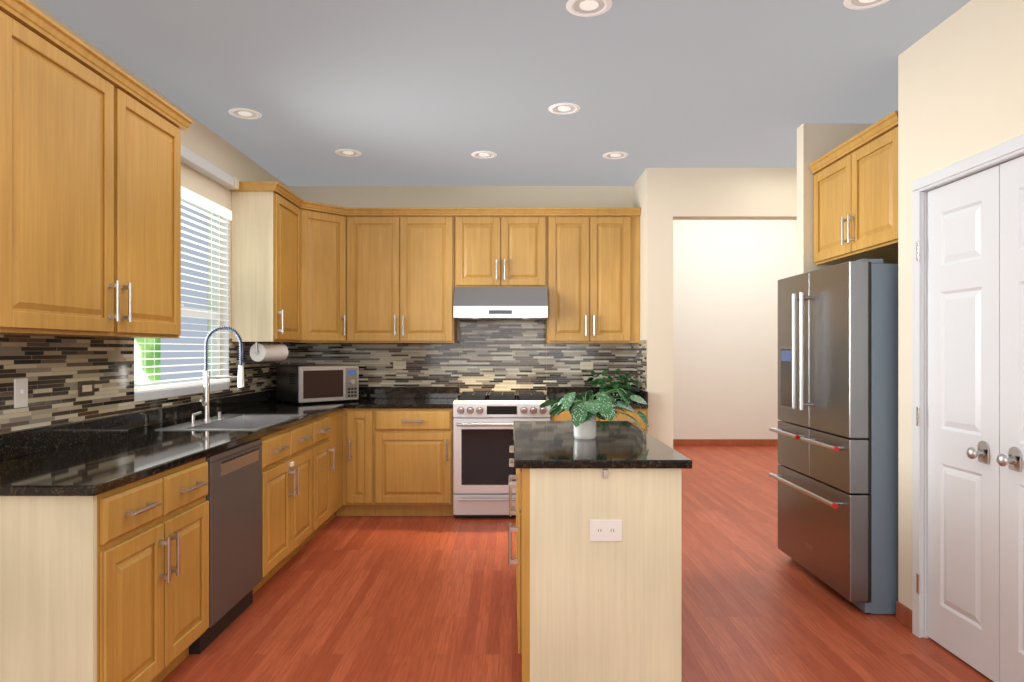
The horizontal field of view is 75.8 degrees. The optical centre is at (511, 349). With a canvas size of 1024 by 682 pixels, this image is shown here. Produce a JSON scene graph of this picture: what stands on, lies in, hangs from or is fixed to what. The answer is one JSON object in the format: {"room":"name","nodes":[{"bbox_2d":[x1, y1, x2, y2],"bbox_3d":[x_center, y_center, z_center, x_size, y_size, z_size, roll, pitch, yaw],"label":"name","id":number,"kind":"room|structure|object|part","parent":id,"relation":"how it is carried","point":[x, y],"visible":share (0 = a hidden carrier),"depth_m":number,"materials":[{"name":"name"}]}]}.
{"room":"kitchen","nodes":[
{"label":"kitchen","id":0,"kind":"room"},
{"bbox_2d":[3,0,287,433],"bbox_3d":[-2.075,-0.060,1.830,0.150,2.800,8.360,0,0,0],"label":"wall","id":1,"kind":"structure","parent":0,"point":[198,138],"depth_m":4.42,"materials":[{"name":"beige paint"}]},
{"bbox_2d":[0,0,131,337],"bbox_3d":[-1.839,-0.624,2.501,0.319,1.128,0.723,0,0,0],"label":"upper cabinet","id":2,"kind":"object","parent":1,"relation":"attached to","point":[90,191],"depth_m":2.45,"materials":[{"name":"brown wood"}]},
{"bbox_2d":[0,335,287,433],"bbox_3d":[-1.996,0.124,3.529,0.004,0.407,4.658,0,0,0],"label":"tile backsplash","id":3,"kind":"structure","parent":1,"relation":"attached to","point":[53,366],"depth_m":3.02,"materials":[{"name":"tile"}]},
{"bbox_2d":[14,378,27,407],"bbox_3d":[-1.985,0.175,2.665,0.018,0.118,0.072,0,0,0],"label":"outlet","id":4,"kind":"object","parent":3,"relation":"attached to","point":[20,385],"depth_m":2.66,"materials":[{"name":"white plastic"}]},
{"bbox_2d":[78,380,94,396],"bbox_3d":[-1.990,0.179,3.075,0.008,0.070,0.115,0,0,0],"label":"outlet","id":5,"kind":"object","parent":3,"relation":"attached to","point":[86,388],"depth_m":3.07,"materials":[{"name":"white plastic"}]},
{"bbox_2d":[132,77,187,337],"bbox_3d":[-1.839,-0.624,3.038,0.319,1.128,0.643,0,0,0],"label":"upper cabinet","id":6,"kind":"object","parent":1,"relation":"attached to","point":[157,126],"depth_m":3.10,"materials":[{"name":"brown wood"}]},
{"bbox_2d":[134,198,228,401],"bbox_3d":[-2.058,-0.351,4.055,0.124,1.263,1.170,0,0,0],"label":"window","id":7,"kind":"structure","parent":1,"relation":"in","point":[139,396],"depth_m":4.56,"materials":[{"name":"white paint"}]},
{"bbox_2d":[134,186,231,391],"bbox_3d":[-2.006,-0.378,4.055,0.067,1.200,1.158,0,0,0],"label":"window blinds","id":8,"kind":"object","parent":7,"relation":"attached to","point":[201,201],"visible":0.67,"depth_m":4.20,"materials":[{"name":"white plastic"}]},
{"bbox_2d":[181,145,238,189],"bbox_3d":[-1.956,-1.163,4.021,0.083,0.075,1.193,0,0,0],"label":"window valance","id":9,"kind":"object","parent":1,"relation":"attached to","point":[196,162],"visible":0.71,"depth_m":4.19,"materials":[{"name":"white paint"}]},
{"bbox_2d":[230,181,305,342],"bbox_3d":[-1.818,-0.624,4.980,0.360,1.128,0.601,0,0,0],"label":"upper cabinet","id":10,"kind":"object","parent":1,"relation":"attached to","point":[303,271],"depth_m":4.68,"materials":[{"name":"brown wood"}]},
{"bbox_2d":[250,342,287,361],"bbox_3d":[-1.798,0.014,4.875,0.132,0.142,0.315,0,0,15],"label":"paper towel holder","id":11,"kind":"object","parent":10,"relation":"attached to","point":[260,352],"visible":1,"depth_m":4.78,"materials":[{"name":"white paper"}]},
{"bbox_2d":[288,186,632,393],"bbox_3d":[-0.460,-0.060,5.935,3.080,2.800,0.150,0,0,0],"label":"wall","id":12,"kind":"structure","parent":0,"point":[482,196],"depth_m":5.86,"materials":[{"name":"beige paint"}]},
{"bbox_2d":[306,201,353,342],"bbox_3d":[-1.664,-0.624,5.518,0.668,1.128,0.679,0,0,0],"label":"upper cabinet","id":13,"kind":"object","parent":12,"relation":"attached to","point":[329,228],"depth_m":5.41,"materials":[{"name":"brown wood"}]},
{"bbox_2d":[354,208,465,342],"bbox_3d":[-0.926,-0.624,5.667,1.027,1.128,0.380,0,0,0],"label":"upper cabinet","id":14,"kind":"object","parent":12,"relation":"attached to","point":[409,263],"depth_m":5.52,"materials":[{"name":"brown wood"}]},
{"bbox_2d":[288,320,631,395],"bbox_3d":[-0.445,-0.065,5.856,3.046,0.950,0.004,0,0,0],"label":"tile backsplash","id":15,"kind":"structure","parent":12,"relation":"attached to","point":[516,356],"depth_m":5.85,"materials":[{"name":"tile"}]},
{"bbox_2d":[393,361,405,368],"bbox_3d":[-1.000,0.134,5.850,0.115,0.070,0.008,0,0,0],"label":"outlet","id":16,"kind":"object","parent":15,"relation":"attached to","point":[396,364],"depth_m":5.85,"materials":[{"name":"white plastic"}]},
{"bbox_2d":[580,362,592,369],"bbox_3d":[0.665,0.139,5.850,0.115,0.070,0.008,0,0,0],"label":"outlet","id":17,"kind":"object","parent":15,"relation":"attached to","point":[583,365],"depth_m":5.85,"materials":[{"name":"white plastic"}]},
{"bbox_2d":[466,208,549,288],"bbox_3d":[-0.095,-0.857,5.688,0.777,0.661,0.338,0,0,0],"label":"upper cabinet","id":18,"kind":"object","parent":12,"relation":"attached to","point":[506,247],"depth_m":5.52,"materials":[{"name":"brown wood"}]},
{"bbox_2d":[453,287,547,320],"bbox_3d":[-0.093,-0.391,5.605,0.770,0.268,0.494,0,0,0],"label":"range hood","id":19,"kind":"object","parent":18,"relation":"attached to","point":[500,304],"visible":1,"depth_m":5.39,"materials":[{"name":"silver metal"}]},
{"bbox_2d":[545,208,640,342],"bbox_3d":[0.651,-0.624,5.688,0.854,1.128,0.338,0,0,0],"label":"upper cabinet","id":20,"kind":"object","parent":12,"relation":"attached to","point":[593,295],"depth_m":5.52,"materials":[{"name":"brown wood"}]},
{"bbox_2d":[33,0,970,185],"bbox_3d":[1.200,-1.970,3.485,7.000,1.020,11.970,0,0,0],"label":"ceiling","id":21,"kind":"structure","parent":0,"point":[416,92],"depth_m":3.52,"materials":[{"name":"grey paint"}]},
{"bbox_2d":[228,108,261,118],"bbox_3d":[-1.646,-1.456,4.060,0.195,0.006,0.195,0,0,-45],"label":"recessed light","id":22,"kind":"object","parent":21,"relation":"in","point":[243,113],"depth_m":4.05,"materials":[{"name":"white"}]},
{"bbox_2d":[335,149,361,156],"bbox_3d":[-1.211,-1.456,4.867,0.195,0.006,0.195,0,0,-45],"label":"recessed light","id":23,"kind":"object","parent":21,"relation":"in","point":[343,152],"depth_m":4.86,"materials":[{"name":"white"}]},
{"bbox_2d":[471,151,496,158],"bbox_3d":[-0.209,-1.456,4.914,0.195,0.006,0.195,0,0,-45],"label":"recessed light","id":24,"kind":"object","parent":21,"relation":"in","point":[479,154],"depth_m":4.90,"materials":[{"name":"white"}]},
{"bbox_2d":[548,103,580,114],"bbox_3d":[0.317,-1.456,3.975,0.195,0.006,0.195,0,0,-45],"label":"recessed light","id":25,"kind":"object","parent":21,"relation":"in","point":[559,108],"depth_m":3.97,"materials":[{"name":"white"}]},
{"bbox_2d":[566,0,611,16],"bbox_3d":[0.325,-1.456,2.781,0.195,0.006,0.195,0,0,-45],"label":"recessed light","id":26,"kind":"object","parent":21,"relation":"in","point":[586,8],"depth_m":2.80,"materials":[{"name":"white"}]},
{"bbox_2d":[603,151,628,158],"bbox_3d":[0.777,-1.456,4.930,0.195,0.006,0.195,0,0,-45],"label":"recessed light","id":27,"kind":"object","parent":21,"relation":"in","point":[610,155],"depth_m":4.92,"materials":[{"name":"white"}]},
{"bbox_2d":[843,0,888,9],"bbox_3d":[1.480,-1.456,2.720,0.195,0.006,0.195,0,0,-45],"label":"recessed light","id":28,"kind":"object","parent":21,"relation":"in","point":[850,4],"depth_m":2.77,"materials":[{"name":"white"}]},
{"bbox_2d":[161,446,992,681],"bbox_3d":[1.200,1.400,3.485,7.000,0.120,11.970,0,0,0],"label":"floor","id":29,"kind":"structure","parent":0,"point":[384,598],"depth_m":3.37,"materials":[{"name":"brown wood"}]},
{"bbox_2d":[0,457,208,681],"bbox_3d":[-1.641,0.902,2.499,0.713,0.875,0.778,0,0,0],"label":"base cabinet","id":30,"kind":"object","parent":29,"relation":"on","point":[111,585],"visible":1,"depth_m":2.15,"materials":[{"name":"brown wood"}]},
{"bbox_2d":[189,439,261,653],"bbox_3d":[-1.656,0.904,3.190,0.668,0.871,0.592,0,0,0],"label":"dishwasher","id":31,"kind":"object","parent":29,"relation":"on","point":[234,497],"visible":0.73,"depth_m":3.13,"materials":[{"name":"silver metal"}]},
{"bbox_2d":[253,421,312,593],"bbox_3d":[-1.641,0.902,3.938,0.713,0.875,0.891,0,0,0],"label":"base cabinet","id":32,"kind":"object","parent":29,"relation":"on","point":[287,492],"visible":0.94,"depth_m":3.87,"materials":[{"name":"brown wood"}]},
{"bbox_2d":[299,414,334,549],"bbox_3d":[-1.641,0.902,4.598,0.713,0.875,0.421,0,0,0],"label":"base cabinet","id":33,"kind":"object","parent":29,"relation":"on","point":[320,446],"visible":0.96,"depth_m":4.58,"materials":[{"name":"brown wood"}]},
{"bbox_2d":[318,408,375,531],"bbox_3d":[-1.549,0.902,5.335,0.898,0.875,1.046,0,0,0],"label":"base cabinet","id":34,"kind":"object","parent":29,"relation":"on","point":[351,438],"visible":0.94,"depth_m":5.21,"materials":[{"name":"brown wood"}]},
{"bbox_2d":[0,390,347,495],"bbox_3d":[-1.653,0.397,3.969,0.690,0.134,3.778,0,0,0],"label":"countertop","id":35,"kind":"structure","parent":34,"relation":"on","point":[94,457],"depth_m":2.84,"materials":[{"name":"stone"}]},
{"bbox_2d":[191,326,244,423],"bbox_3d":[-1.745,0.139,3.971,0.260,0.572,0.366,0,0,0],"label":"faucet","id":36,"kind":"object","parent":35,"relation":"on","point":[205,401],"visible":1,"depth_m":3.96,"materials":[{"name":"silver metal"}]},
{"bbox_2d":[155,414,306,429],"bbox_3d":[-1.635,0.524,3.940,0.544,0.197,0.864,0,0,0],"label":"sink","id":37,"kind":"object","parent":35,"relation":"in","point":[242,421],"visible":0.27,"depth_m":4.15,"materials":[{"name":"silver metal"}]},
{"bbox_2d":[276,364,358,403],"bbox_3d":[-1.609,0.279,5.458,0.428,0.300,0.531,0,0,45],"label":"microwave","id":38,"kind":"object","parent":35,"relation":"on","point":[301,384],"visible":1,"depth_m":5.30,"materials":[{"name":"silver metal"}]},
{"bbox_2d":[348,387,458,407],"bbox_3d":[-0.888,0.397,5.526,0.840,0.134,0.664,0,0,0],"label":"countertop","id":39,"kind":"structure","parent":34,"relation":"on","point":[369,397],"depth_m":5.84,"materials":[{"name":"stone"}]},
{"bbox_2d":[374,408,453,515],"bbox_3d":[-0.785,0.902,5.514,0.626,0.875,0.688,0,0,0],"label":"base cabinet","id":40,"kind":"object","parent":29,"relation":"on","point":[413,461],"visible":0.96,"depth_m":5.21,"materials":[{"name":"brown wood"}]},
{"bbox_2d":[453,391,550,517],"bbox_3d":[-0.080,0.853,5.486,0.768,0.975,0.725,0,0,0],"label":"range","id":41,"kind":"object","parent":29,"relation":"on","point":[483,436],"visible":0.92,"depth_m":5.18,"materials":[{"name":"silver metal"}]},
{"bbox_2d":[508,446,680,681],"bbox_3d":[0.328,0.902,3.264,0.686,0.875,1.362,0,0,0],"label":"kitchen island","id":42,"kind":"object","parent":29,"relation":"on","point":[597,560],"visible":0.96,"depth_m":2.60,"materials":[{"name":"brown wood"}]},
{"bbox_2d":[513,421,691,468],"bbox_3d":[0.356,0.447,3.272,0.697,0.034,1.417,0,0,0],"label":"island countertop","id":43,"kind":"structure","parent":42,"relation":"on","point":[558,445],"depth_m":2.84,"materials":[{"name":"stone"}]},
{"bbox_2d":[539,388,648,438],"bbox_3d":[0.403,0.306,3.195,0.533,0.245,0.504,0,0,0],"label":"potted plant","id":44,"kind":"object","parent":43,"relation":"on","point":[584,411],"visible":1,"depth_m":3.15,"materials":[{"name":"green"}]},
{"bbox_2d":[550,408,646,431],"bbox_3d":[0.696,0.902,5.514,0.764,0.875,0.688,0,0,0],"label":"base cabinet","id":45,"kind":"object","parent":29,"relation":"on","point":[564,416],"visible":0.06,"depth_m":5.21,"materials":[{"name":"brown wood"}]},
{"bbox_2d":[547,387,647,407],"bbox_3d":[0.694,0.397,5.529,0.768,0.134,0.658,0,0,0],"label":"countertop","id":46,"kind":"structure","parent":45,"relation":"on","point":[552,392],"depth_m":5.84,"materials":[{"name":"stone"}]},
{"bbox_2d":[587,369,638,401],"bbox_3d":[0.832,0.293,5.486,0.425,0.271,0.326,0,0,0],"label":"plant","id":47,"kind":"object","parent":46,"relation":"on","point":[624,385],"visible":0.85,"depth_m":5.44,"materials":[{"name":"green plant"}]},
{"bbox_2d":[673,439,777,445],"bbox_3d":[2.450,1.292,9.162,4.100,0.095,0.012,0,0,0],"label":"baseboard","id":48,"kind":"structure","parent":29,"relation":"on","point":[676,442],"depth_m":9.16,"materials":[{"name":"brown wood"}]},
{"bbox_2d":[768,259,897,613],"bbox_3d":[2.067,0.439,3.774,0.878,1.802,0.908,0,0,0],"label":"fridge","id":49,"kind":"object","parent":29,"relation":"on","point":[836,476],"visible":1,"depth_m":3.39,"materials":[{"name":"grey metal"}]},
{"bbox_2d":[633,168,672,447],"bbox_3d":[1.186,-0.060,5.640,0.212,2.800,0.740,0,0,0],"label":"wall","id":50,"kind":"structure","parent":0,"point":[653,194],"depth_m":5.27,"materials":[{"name":"beige paint"}]},
{"bbox_2d":[632,340,645,390],"bbox_3d":[1.076,0.124,5.560,0.004,0.407,0.580,0,0,0],"label":"tile backsplash","id":51,"kind":"structure","parent":50,"relation":"attached to","point":[638,349],"depth_m":5.54,"materials":[{"name":"tile"}]},
{"bbox_2d":[673,168,796,438],"bbox_3d":[2.450,-0.510,5.340,4.500,3.700,0.140,0,0,0],"label":"wall","id":52,"kind":"structure","parent":0,"point":[728,275],"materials":[{"name":"white paint"}]},
{"bbox_2d":[797,123,873,274],"bbox_3d":[2.250,-0.060,4.290,0.740,2.800,0.100,0,0,0],"label":"wall","id":53,"kind":"structure","parent":0,"point":[815,141],"depth_m":4.24,"materials":[{"name":"beige paint"}]},
{"bbox_2d":[898,0,1023,609],"bbox_3d":[2.269,-0.060,0.457,0.702,2.800,5.614,0,0,0],"label":"wall","id":54,"kind":"structure","parent":0,"point":[960,84],"depth_m":2.93,"materials":[{"name":"beige paint"}]},
{"bbox_2d":[916,165,999,681],"bbox_3d":[1.913,0.298,2.839,0.101,2.060,0.474,0,0,0],"label":"pantry door","id":55,"kind":"structure","parent":54,"relation":"in","point":[963,418],"depth_m":2.80,"materials":[{"name":"white paint"}]},
{"bbox_3d":[1.891,0.315,3.064,0.009,1.640,0.024,0,0,0],"label":"hinges","id":56,"kind":"part","parent":55,"relation":"part of","materials":[{"name":"silver metal"}]},
{"bbox_2d":[912,134,1023,637],"bbox_3d":[1.966,0.269,2.600,0.144,2.142,1.044,0,0,0],"label":"door frame","id":57,"kind":"structure","parent":54,"relation":"attached to","point":[1007,151],"depth_m":3.06,"materials":[{"name":"white paint"}]},
{"bbox_2d":[997,156,1023,681],"bbox_3d":[1.913,0.298,2.372,0.101,2.060,0.452,0,0,0],"label":"pantry door","id":58,"kind":"structure","parent":54,"relation":"in","point":[1010,459],"depth_m":2.53,"materials":[{"name":"white paint"}]},
{"bbox_3d":[2.680,-0.060,4.207,0.120,2.800,2.126,0,0,0],"label":"wall","id":59,"kind":"structure","parent":0,"visible":0},
{"bbox_2d":[809,111,897,264],"bbox_3d":[2.256,-0.869,3.752,0.723,0.646,0.956,0,0,0],"label":"upper cabinet","id":60,"kind":"object","parent":59,"relation":"attached to","point":[855,197],"visible":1,"depth_m":3.69,"materials":[{"name":"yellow wood"}]},
{"label":"outside","id":61,"kind":"structure","parent":0,"visible":0},
{"bbox_2d":[134,338,160,384],"bbox_3d":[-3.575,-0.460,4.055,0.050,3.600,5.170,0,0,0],"label":"view","id":62,"kind":"structure","parent":61,"point":[142,347],"depth_m":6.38,"materials":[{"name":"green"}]}
]}

